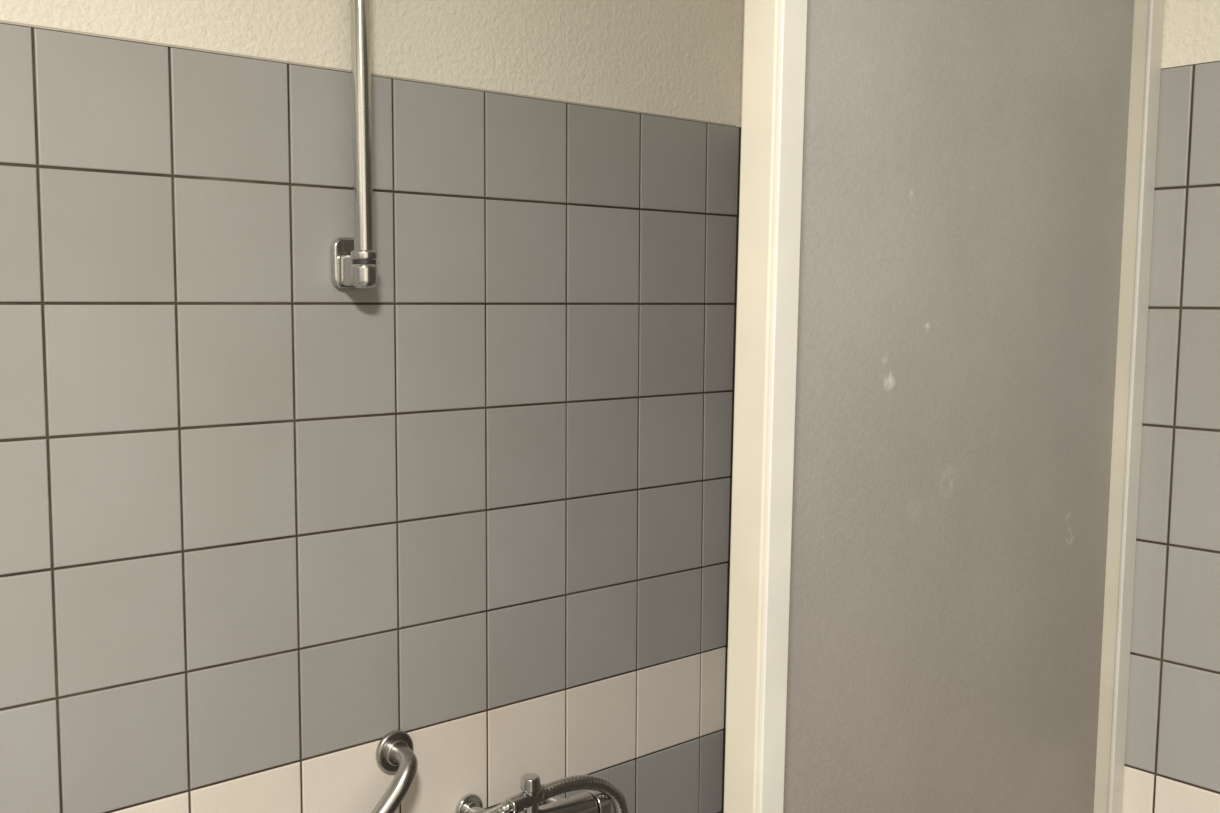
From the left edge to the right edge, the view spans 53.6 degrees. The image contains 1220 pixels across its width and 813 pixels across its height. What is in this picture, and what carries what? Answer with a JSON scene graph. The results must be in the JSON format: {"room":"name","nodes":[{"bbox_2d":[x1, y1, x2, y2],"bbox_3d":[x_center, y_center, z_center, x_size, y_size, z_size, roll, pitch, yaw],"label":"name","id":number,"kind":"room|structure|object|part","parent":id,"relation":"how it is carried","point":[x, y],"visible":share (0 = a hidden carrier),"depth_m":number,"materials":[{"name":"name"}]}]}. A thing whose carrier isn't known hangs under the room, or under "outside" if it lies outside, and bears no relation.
{"room":"bathroom","nodes":[
{"label":"bathroom","id":0,"kind":"room"},
{"bbox_2d":[0,0,743,126],"bbox_3d":[-0.843,-0.738,1.175,2.830,0.670,0.119,-4,7,-41],"label":"plaster","id":1,"kind":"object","parent":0,"point":[677,58],"visible":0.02,"depth_m":1.72,"materials":[{"name":"beige paint"}]},
{"bbox_2d":[723,61,1219,812],"bbox_3d":[1.140,0.588,1.161,0.152,1.950,2.700,-4,7,-41],"label":"grout","id":2,"kind":"object","parent":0,"point":[1187,186],"visible":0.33,"depth_m":1.53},
{"bbox_2d":[724,61,1219,812],"bbox_3d":[1.050,0.586,1.177,0.042,1.948,2.552,-4,7,-41],"label":"tiles","id":3,"kind":"structure","parent":2,"relation":"attached to","point":[1189,724],"depth_m":1.52,"materials":[{"name":"grey tile"}]},
{"bbox_2d":[724,0,1163,812],"bbox_3d":[0.392,0.401,1.359,0.763,2.080,0.044,-4,7,-41],"label":"screen","id":4,"kind":"object","parent":3,"relation":"attached to","point":[946,207],"visible":1,"depth_m":1.29,"materials":[{"name":"plastic"}]},
{"bbox_3d":[0.130,0.420,1.133,0.070,2.080,0.040,-4,7,-41],"label":"post","id":5,"kind":"part","parent":4,"relation":"part of","materials":[{"name":"white metal"}]},
{"bbox_3d":[0.147,0.421,1.120,0.069,2.080,0.007,-4,7,-41],"label":"post","id":6,"kind":"part","parent":4,"relation":"part of","materials":[{"name":"white metal"}]},
{"bbox_2d":[740,0,1219,126],"bbox_3d":[1.163,-0.718,1.059,0.130,0.670,2.700,-4,7,-41],"label":"plaster","id":7,"kind":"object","parent":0,"point":[1191,28],"visible":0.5,"depth_m":1.49,"materials":[{"name":"beige paint"}]},
{"bbox_3d":[0.058,1.688,0.311,3.020,0.100,2.940,-4,7,-41],"label":"floor","id":8,"kind":"structure","parent":0,"visible":0},
{"bbox_2d":[0,23,740,812],"bbox_3d":[-0.857,0.567,1.286,2.810,1.950,0.118,-4,7,-41],"label":"grout","id":9,"kind":"object","parent":8,"relation":"on","point":[37,166],"depth_m":1.57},
{"bbox_2d":[0,23,738,812],"bbox_3d":[-0.831,0.572,1.232,2.775,1.948,0.008,-4,7,-41],"label":"tiles","id":10,"kind":"structure","parent":9,"relation":"attached to","point":[103,103],"depth_m":1.61,"materials":[{"name":"grey tile"}]},
{"bbox_2d":[331,0,377,287],"bbox_3d":[-0.323,-0.532,1.526,0.044,0.763,0.067,-4,7,-41],"label":"riser rail","id":11,"kind":"object","parent":10,"relation":"attached to","point":[353,260],"visible":1,"depth_m":1.53,"materials":[{"name":"silver metal"}]},
{"bbox_3d":[-0.343,-0.187,1.577,0.044,0.066,0.012,-4,7,-41],"label":"mount plate","id":12,"kind":"part","parent":11,"relation":"part of","materials":[{"name":"silver metal"}]},
{"bbox_3d":[-0.328,-0.176,1.561,0.028,0.041,0.038,-4,7,-41],"label":"arm","id":13,"kind":"part","parent":11,"relation":"part of","materials":[{"name":"silver metal"}]},
{"bbox_2d":[351,264,377,287],"bbox_3d":[-0.314,-0.169,1.546,0.033,0.035,0.033,-4,7,-41],"label":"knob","id":14,"kind":"object","parent":11,"relation":"attached to","point":[362,275],"depth_m":1.53,"materials":[{"name":"silver metal"}]},
{"bbox_2d":[0,20,735,126],"bbox_3d":[-0.829,-0.399,1.140,2.768,0.003,0.003,-4,7,-41],"label":"trim","id":15,"kind":"structure","parent":10,"relation":"attached to","point":[1,21],"depth_m":1.54,"materials":[{"name":"grey"}]},
{"bbox_2d":[371,730,417,812],"bbox_3d":[-0.417,0.678,1.555,0.421,0.433,0.069,-4,7,-41],"label":"grab bar","id":16,"kind":"object","parent":10,"relation":"attached to","point":[394,752],"visible":1,"depth_m":1.64,"materials":[{"name":"metal"}]},
{"bbox_2d":[455,773,628,812],"bbox_3d":[-0.100,0.722,1.818,0.275,0.377,0.101,-4,7,-41],"label":"mixer tap","id":17,"kind":"object","parent":10,"relation":"attached to","point":[535,797],"visible":1,"depth_m":1.78,"materials":[{"name":"silver metal"}]},
{"bbox_3d":[-0.116,0.574,1.761,0.024,0.038,0.024,-4,7,-41],"label":"diverter stem","id":18,"kind":"part","parent":17,"relation":"part of","materials":[{"name":"silver metal"}]},
{"bbox_3d":[-0.116,0.548,1.759,0.030,0.020,0.030,-4,7,-41],"label":"diverter knob","id":19,"kind":"part","parent":17,"relation":"part of","materials":[{"name":"silver metal"}]},
{"bbox_3d":[-0.020,0.608,1.845,0.025,0.047,0.047,-4,7,-41],"label":"temperature knob","id":20,"kind":"part","parent":17,"relation":"part of","materials":[{"name":"silver metal"}]}
]}

